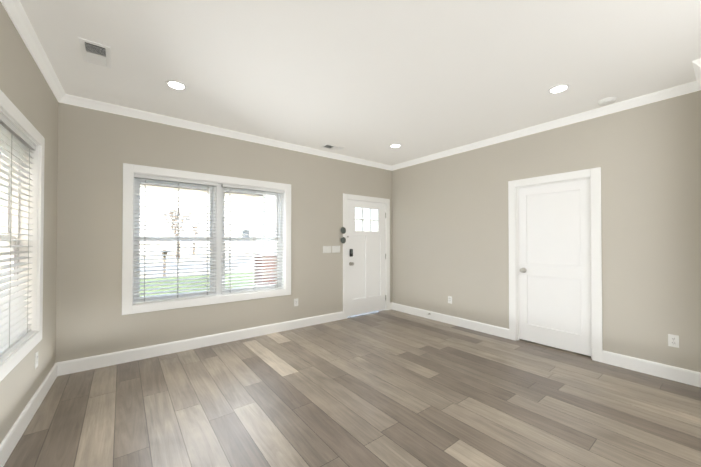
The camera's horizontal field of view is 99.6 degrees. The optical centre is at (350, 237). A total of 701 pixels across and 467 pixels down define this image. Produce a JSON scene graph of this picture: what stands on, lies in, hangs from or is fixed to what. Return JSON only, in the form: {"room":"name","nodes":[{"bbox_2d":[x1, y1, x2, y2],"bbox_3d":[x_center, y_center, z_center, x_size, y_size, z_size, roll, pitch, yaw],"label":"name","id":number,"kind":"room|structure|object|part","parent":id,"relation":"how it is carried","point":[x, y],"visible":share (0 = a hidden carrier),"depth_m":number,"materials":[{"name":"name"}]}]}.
{"room":"empty living room","nodes":[
{"label":"empty living room","id":0,"kind":"room"},
{"bbox_2d":[0,2,57,443],"bbox_3d":[-0.764,-0.067,-0.211,0.461,2.750,7.489,0,-1,-38],"label":"wall","id":1,"kind":"structure","parent":0,"point":[25,89],"depth_m":2.28,"materials":[{"name":"paint"}]},
{"bbox_2d":[0,90,44,381],"bbox_3d":[-2.231,-0.004,1.860,0.247,1.638,1.208,0,-1,-38],"label":"window","id":2,"kind":"structure","parent":1,"relation":"in","point":[20,132],"depth_m":2.19,"materials":[{"name":"plastic"}]},
{"bbox_3d":[-2.276,-0.004,1.831,0.069,1.318,0.889,0,-1,-38],"label":"glass","id":3,"kind":"part","parent":2,"relation":"part of","materials":[{"name":"clear glass"}]},
{"bbox_2d":[9,142,11,347],"bbox_3d":[-2.181,0.017,1.899,0.002,1.370,0.007,0,-1,-38],"label":"blind cord","id":4,"kind":"object","parent":2,"relation":"attached to","point":[11,142],"depth_m":1.90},
{"bbox_3d":[-2.280,-0.004,1.828,0.130,1.450,1.022,0,-1,-38],"label":"frame","id":5,"kind":"part","parent":2,"relation":"part of","materials":[{"name":"plastic"}]},
{"bbox_2d":[17,188,18,285],"bbox_3d":[-2.447,0.020,2.180,0.002,1.370,0.007,0,-1,-38],"label":"blind cord","id":6,"kind":"object","parent":2,"relation":"attached to","point":[18,238],"depth_m":2.18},
{"bbox_2d":[27,149,29,332],"bbox_3d":[-2.404,0.020,2.211,0.002,1.370,0.007,0,-1,-38],"label":"blind cord","id":7,"kind":"object","parent":2,"relation":"attached to","point":[29,149],"depth_m":2.21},
{"bbox_2d":[0,363,59,466],"bbox_3d":[-0.734,1.245,-0.081,0.270,0.130,7.283,0,-1,-38],"label":"baseboard","id":8,"kind":"structure","parent":1,"relation":"attached to","point":[9,442],"depth_m":2.07,"materials":[{"name":"white wood"}]},
{"bbox_2d":[0,0,67,103],"bbox_3d":[-0.718,-1.401,-0.040,0.310,0.078,7.283,0,-1,-38],"label":"crown molding","id":9,"kind":"structure","parent":1,"relation":"attached to","point":[15,11],"depth_m":2.11,"materials":[{"name":"white wood"}]},
{"bbox_2d":[35,351,37,368],"bbox_3d":[-2.461,0.956,2.322,0.010,0.114,0.070,0,-1,-38],"label":"electrical outlet","id":10,"kind":"object","parent":1,"relation":"attached to","point":[36,359],"visible":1,"depth_m":2.31,"materials":[{"name":"white plastic"}]},
{"bbox_2d":[56,102,391,362],"bbox_3d":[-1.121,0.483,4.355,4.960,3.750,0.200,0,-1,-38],"label":"wall","id":11,"kind":"structure","parent":0,"point":[97,149],"depth_m":3.40,"materials":[{"name":"paint"}]},
{"bbox_2d":[57,311,342,375],"bbox_3d":[-1.486,1.289,3.927,3.438,0.130,0.016,0,-1,-38],"label":"baseboard","id":12,"kind":"structure","parent":11,"relation":"attached to","point":[103,360],"depth_m":3.53,"materials":[{"name":"white wood"}]},
{"bbox_2d":[122,163,290,314],"bbox_3d":[-1.730,0.018,3.872,1.988,1.638,0.208,0,-1,-38],"label":"window","id":13,"kind":"structure","parent":11,"relation":"in","point":[134,176],"depth_m":3.72,"materials":[{"name":"plastic"}]},
{"bbox_2d":[144,180,145,301],"bbox_3d":[-2.316,0.032,3.338,0.007,1.370,0.002,0,-1,-38],"label":"blind cord","id":14,"kind":"object","parent":13,"relation":"attached to","point":[145,180],"depth_m":3.34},
{"bbox_2d":[177,184,178,296],"bbox_3d":[-2.058,0.035,3.537,0.007,1.370,0.002,0,-1,-38],"label":"blind cord","id":15,"kind":"object","parent":13,"relation":"attached to","point":[178,184],"depth_m":3.54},
{"bbox_2d":[207,187,208,294],"bbox_3d":[-1.799,0.037,3.737,0.007,1.370,0.002,0,-1,-38],"label":"blind cord","id":16,"kind":"object","parent":13,"relation":"attached to","point":[207,225],"depth_m":3.74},
{"bbox_3d":[-1.762,0.019,3.914,1.668,1.318,0.038,0,-1,-38],"label":"glass","id":17,"kind":"part","parent":13,"relation":"part of","materials":[{"name":"clear glass"}]},
{"bbox_2d":[229,192,230,292],"bbox_3d":[-1.582,0.039,3.905,0.007,1.370,0.002,0,-1,-38],"label":"blind cord","id":18,"kind":"object","parent":13,"relation":"attached to","point":[229,192],"depth_m":3.91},
{"bbox_2d":[253,233,253,289],"bbox_3d":[-1.355,0.041,4.145,0.007,1.370,0.002,0,-1,-38],"label":"blind cord","id":19,"kind":"object","parent":13,"relation":"attached to","point":[253,233],"depth_m":4.14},
{"bbox_2d":[277,194,277,265],"bbox_3d":[-1.064,0.043,4.304,0.007,1.370,0.002,0,-1,-38],"label":"blind cord","id":20,"kind":"object","parent":13,"relation":"attached to","point":[277,194],"depth_m":4.31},
{"bbox_2d":[68,94,391,170],"bbox_3d":[-0.984,-1.353,4.317,4.554,0.078,0.058,0,-1,-38],"label":"crown molding","id":21,"kind":"structure","parent":11,"relation":"attached to","point":[72,100],"depth_m":3.68,"materials":[{"name":"white wood"}]},
{"bbox_2d":[294,298,297,305],"bbox_3d":[-0.817,0.970,4.453,0.070,0.114,0.009,0,-1,-38],"label":"electrical outlet","id":22,"kind":"object","parent":11,"relation":"attached to","point":[296,302],"visible":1,"depth_m":4.45,"materials":[{"name":"white plastic"}]},
{"bbox_2d":[323,246,330,252],"bbox_3d":[-0.376,0.187,4.801,0.162,0.114,0.010,0,-1,-38],"label":"light switch","id":23,"kind":"object","parent":11,"relation":"attached to","point":[326,249],"visible":1,"depth_m":4.79,"materials":[{"name":"white plastic"}]},
{"bbox_2d":[332,246,339,252],"bbox_3d":[-0.235,0.189,4.910,0.162,0.114,0.010,0,-1,-38],"label":"light switch","id":24,"kind":"object","parent":11,"relation":"attached to","point":[335,249],"visible":1,"depth_m":4.90,"materials":[{"name":"white plastic"}]},
{"bbox_2d":[341,193,389,318],"bbox_3d":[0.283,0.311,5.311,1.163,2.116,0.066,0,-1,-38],"label":"door frame","id":25,"kind":"structure","parent":11,"relation":"in","point":[361,198],"depth_m":5.22,"materials":[{"name":"white wood"}]},
{"bbox_2d":[347,200,385,316],"bbox_3d":[0.313,0.350,5.327,0.916,2.002,0.115,0,-1,-38],"label":"front door","id":26,"kind":"structure","parent":11,"relation":"in","point":[366,282],"depth_m":5.32,"materials":[{"name":"white wood"}]},
{"bbox_3d":[0.335,0.349,5.332,0.874,1.660,0.095,0,-1,-38],"label":"front door hardware","id":27,"kind":"part","parent":26,"relation":"part of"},
{"bbox_2d":[3,310,700,466],"bbox_3d":[0.968,1.384,1.229,5.460,0.120,7.687,0,-1,-38],"label":"floor","id":28,"kind":"structure","parent":0,"point":[387,388],"depth_m":2.33,"materials":[{"name":"wood"}]},
{"bbox_2d":[19,0,700,165],"bbox_3d":[0.968,-1.500,1.260,5.460,0.150,7.687,0,-1,-38],"label":"ceiling","id":29,"kind":"structure","parent":0,"point":[371,80],"depth_m":2.37,"materials":[{"name":"paint"}]},
{"bbox_2d":[78,37,111,68],"bbox_3d":[-1.952,-1.405,2.273,0.176,0.018,0.330,0,-1,-38],"label":"ceiling vent","id":30,"kind":"object","parent":29,"relation":"in","point":[95,53],"visible":1,"depth_m":2.25,"materials":[{"name":"white metal"}]},
{"bbox_2d":[165,80,186,89],"bbox_3d":[-1.606,-1.406,2.729,0.176,0.007,0.176,0,-1,-38],"label":"recessed light","id":31,"kind":"object","parent":29,"relation":"in","point":[175,84],"visible":1,"depth_m":2.71,"materials":[{"name":"white plastic"}]},
{"bbox_2d":[320,144,343,150],"bbox_3d":[-0.276,-1.381,4.535,0.330,0.018,0.176,0,-1,-38],"label":"ceiling vent","id":32,"kind":"object","parent":29,"relation":"in","point":[332,147],"visible":0.98,"depth_m":4.52,"materials":[{"name":"white metal"}]},
{"bbox_2d":[390,144,400,147],"bbox_3d":[0.678,-1.387,4.467,0.176,0.007,0.176,0,-1,-38],"label":"recessed light","id":33,"kind":"object","parent":29,"relation":"in","point":[395,145],"visible":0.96,"depth_m":4.44,"materials":[{"name":"white plastic"}]},
{"bbox_2d":[548,84,569,93],"bbox_3d":[1.967,-1.405,2.797,0.176,0.007,0.176,0,-1,-38],"label":"recessed light","id":34,"kind":"object","parent":29,"relation":"in","point":[558,88],"visible":1,"depth_m":2.78,"materials":[{"name":"white plastic"}]},
{"bbox_2d":[598,97,616,105],"bbox_3d":[2.624,-1.386,3.026,0.146,0.040,0.146,0,-1,-38],"label":"smoke detector","id":35,"kind":"object","parent":29,"relation":"attached to","point":[607,101],"visible":1,"depth_m":2.99,"materials":[{"name":"white plastic"}]},
{"bbox_2d":[692,58,700,75],"bbox_3d":[3.779,-1.389,1.056,0.058,0.078,3.352,0,-1,-38],"label":"crown molding","id":36,"kind":"structure","parent":29,"relation":"attached to","point":[696,63],"depth_m":2.39,"materials":[{"name":"white wood"}]},
{"bbox_2d":[392,90,700,371],"bbox_3d":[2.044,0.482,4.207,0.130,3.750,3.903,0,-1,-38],"label":"wall","id":37,"kind":"structure","parent":0,"point":[450,232],"depth_m":3.18,"materials":[{"name":"paint"}]},
{"bbox_2d":[390,302,508,338],"bbox_3d":[1.439,1.299,4.815,0.074,0.130,2.186,0,-1,-38],"label":"baseboard","id":38,"kind":"structure","parent":37,"relation":"attached to","point":[480,327],"depth_m":4.60,"materials":[{"name":"white wood"}]},
{"bbox_2d":[448,296,451,303],"bbox_3d":[1.577,0.982,4.693,0.009,0.114,0.070,0,-1,-38],"label":"electrical outlet","id":39,"kind":"object","parent":37,"relation":"attached to","point":[450,299],"visible":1,"depth_m":4.68,"materials":[{"name":"white plastic"}]},
{"bbox_2d":[392,82,700,170],"bbox_3d":[1.996,-1.355,4.135,0.058,0.078,3.816,0,-1,-38],"label":"crown molding","id":40,"kind":"structure","parent":37,"relation":"attached to","point":[686,88],"depth_m":3.44,"materials":[{"name":"white wood"}]},
{"bbox_2d":[517,178,591,358],"bbox_3d":[2.463,0.339,3.621,0.016,2.023,0.786,0,-1,-38],"label":"door stop","id":41,"kind":"object","parent":37,"relation":"attached to","point":[518,245],"visible":0.79,"depth_m":3.91,"materials":[{"name":"white wood"}]},
{"bbox_2d":[519,179,590,355],"bbox_3d":[2.483,0.332,3.637,0.037,2.002,0.780,0,-1,-38],"label":"door","id":42,"kind":"structure","parent":37,"relation":"in","point":[555,277],"depth_m":3.60,"materials":[{"name":"white wood"}]},
{"bbox_2d":[508,167,602,361],"bbox_3d":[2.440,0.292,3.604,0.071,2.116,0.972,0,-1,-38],"label":"door frame","id":43,"kind":"structure","parent":37,"relation":"in","point":[594,174],"depth_m":3.27,"materials":[{"name":"white wood"}]},
{"bbox_2d":[602,350,700,386],"bbox_3d":[2.951,1.278,2.903,0.016,0.130,0.745,0,-1,-38],"label":"baseboard","id":44,"kind":"structure","parent":37,"relation":"attached to","point":[686,376],"depth_m":2.89,"materials":[{"name":"white wood"}]},
{"bbox_2d":[668,334,678,347],"bbox_3d":[3.045,0.971,2.791,0.009,0.114,0.070,0,-1,-38],"label":"electrical outlet","id":45,"kind":"object","parent":37,"relation":"attached to","point":[673,340],"visible":1,"depth_m":2.79,"materials":[{"name":"white plastic"}]},
{"bbox_2d":[692,76,700,91],"bbox_3d":[2.959,-1.373,2.503,0.360,0.078,0.058,0,-1,-38],"label":"crown molding","id":46,"kind":"structure","parent":37,"relation":"attached to","point":[696,85],"depth_m":2.67,"materials":[{"name":"white wood"}]},
{"label":"outside","id":47,"kind":"structure","parent":0,"visible":0},
{"bbox_2d":[140,254,252,277],"bbox_3d":[-7.497,2.142,25.708,140.000,0.200,130.000,0,-1,-38],"label":"ground","id":48,"kind":"structure","parent":47,"point":[168,260],"depth_m":26.88,"materials":[{"name":"white"}]},
{"bbox_2d":[162,250,167,276],"bbox_3d":[-9.159,1.250,14.581,0.200,1.340,0.520,0,-1,-38],"label":"mailbox","id":49,"kind":"object","parent":48,"relation":"on","point":[163,253],"depth_m":14.51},
{"bbox_2d":[157,206,194,257],"bbox_3d":[-17.782,-0.631,30.093,3.546,5.453,3.268,0,-1,-38],"label":"tree","id":50,"kind":"object","parent":48,"relation":"on","point":[172,220],"depth_m":30.05,"materials":[{"name":"brown plant"}]},
{"bbox_2d":[176,220,202,252],"bbox_3d":[-19.946,-0.022,36.544,3.619,4.375,2.839,0,-1,-38],"label":"tree","id":51,"kind":"object","parent":48,"relation":"on","point":[194,228],"depth_m":36.79,"materials":[{"name":"brown plant"}]},
{"bbox_2d":[140,272,252,295],"bbox_3d":[-4.123,1.895,13.156,70.000,0.020,7.000,0,-1,-38],"label":"grass","id":52,"kind":"structure","parent":48,"relation":"on","point":[158,279],"depth_m":12.16,"materials":[{"name":"green plant"}]},
{"bbox_2d":[140,260,252,272],"bbox_3d":[-6.581,2.022,24.522,140.000,0.015,7.000,0,-1,-38],"label":"street","id":53,"kind":"structure","parent":48,"relation":"on","point":[155,268],"depth_m":20.35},
{"bbox_2d":[140,184,276,254],"bbox_3d":[-28.495,-2.128,39.867,36.000,8.650,10.000,0,-1,-38],"label":"sky","id":54,"kind":"structure","parent":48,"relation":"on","point":[254,214],"depth_m":39.27,"materials":[{"name":"white"}]},
{"bbox_2d":[0,152,262,195],"bbox_3d":[-28.495,-8.103,39.932,37.200,3.300,11.200,0,-1,-38],"label":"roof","id":55,"kind":"structure","parent":54,"relation":"on","point":[195,189],"depth_m":38.76,"materials":[{"name":"white"}]},
{"bbox_2d":[242,230,248,236],"bbox_3d":[-15.444,-0.463,43.562,1.100,1.400,0.070,0,-1,-38],"label":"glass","id":56,"kind":"object","parent":54,"relation":"attached to","point":[245,233],"depth_m":43.52,"materials":[{"name":"grey glass"}]},
{"bbox_2d":[254,254,276,285],"bbox_3d":[-2.544,1.187,9.203,0.660,1.350,0.660,0,-1,-38],"label":"brick pier","id":57,"kind":"structure","parent":48,"relation":"on","point":[265,269],"depth_m":8.92,"materials":[{"name":"red brick"}]},
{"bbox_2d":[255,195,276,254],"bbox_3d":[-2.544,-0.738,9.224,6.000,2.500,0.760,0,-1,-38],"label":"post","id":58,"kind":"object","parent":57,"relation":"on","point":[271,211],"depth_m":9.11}
]}

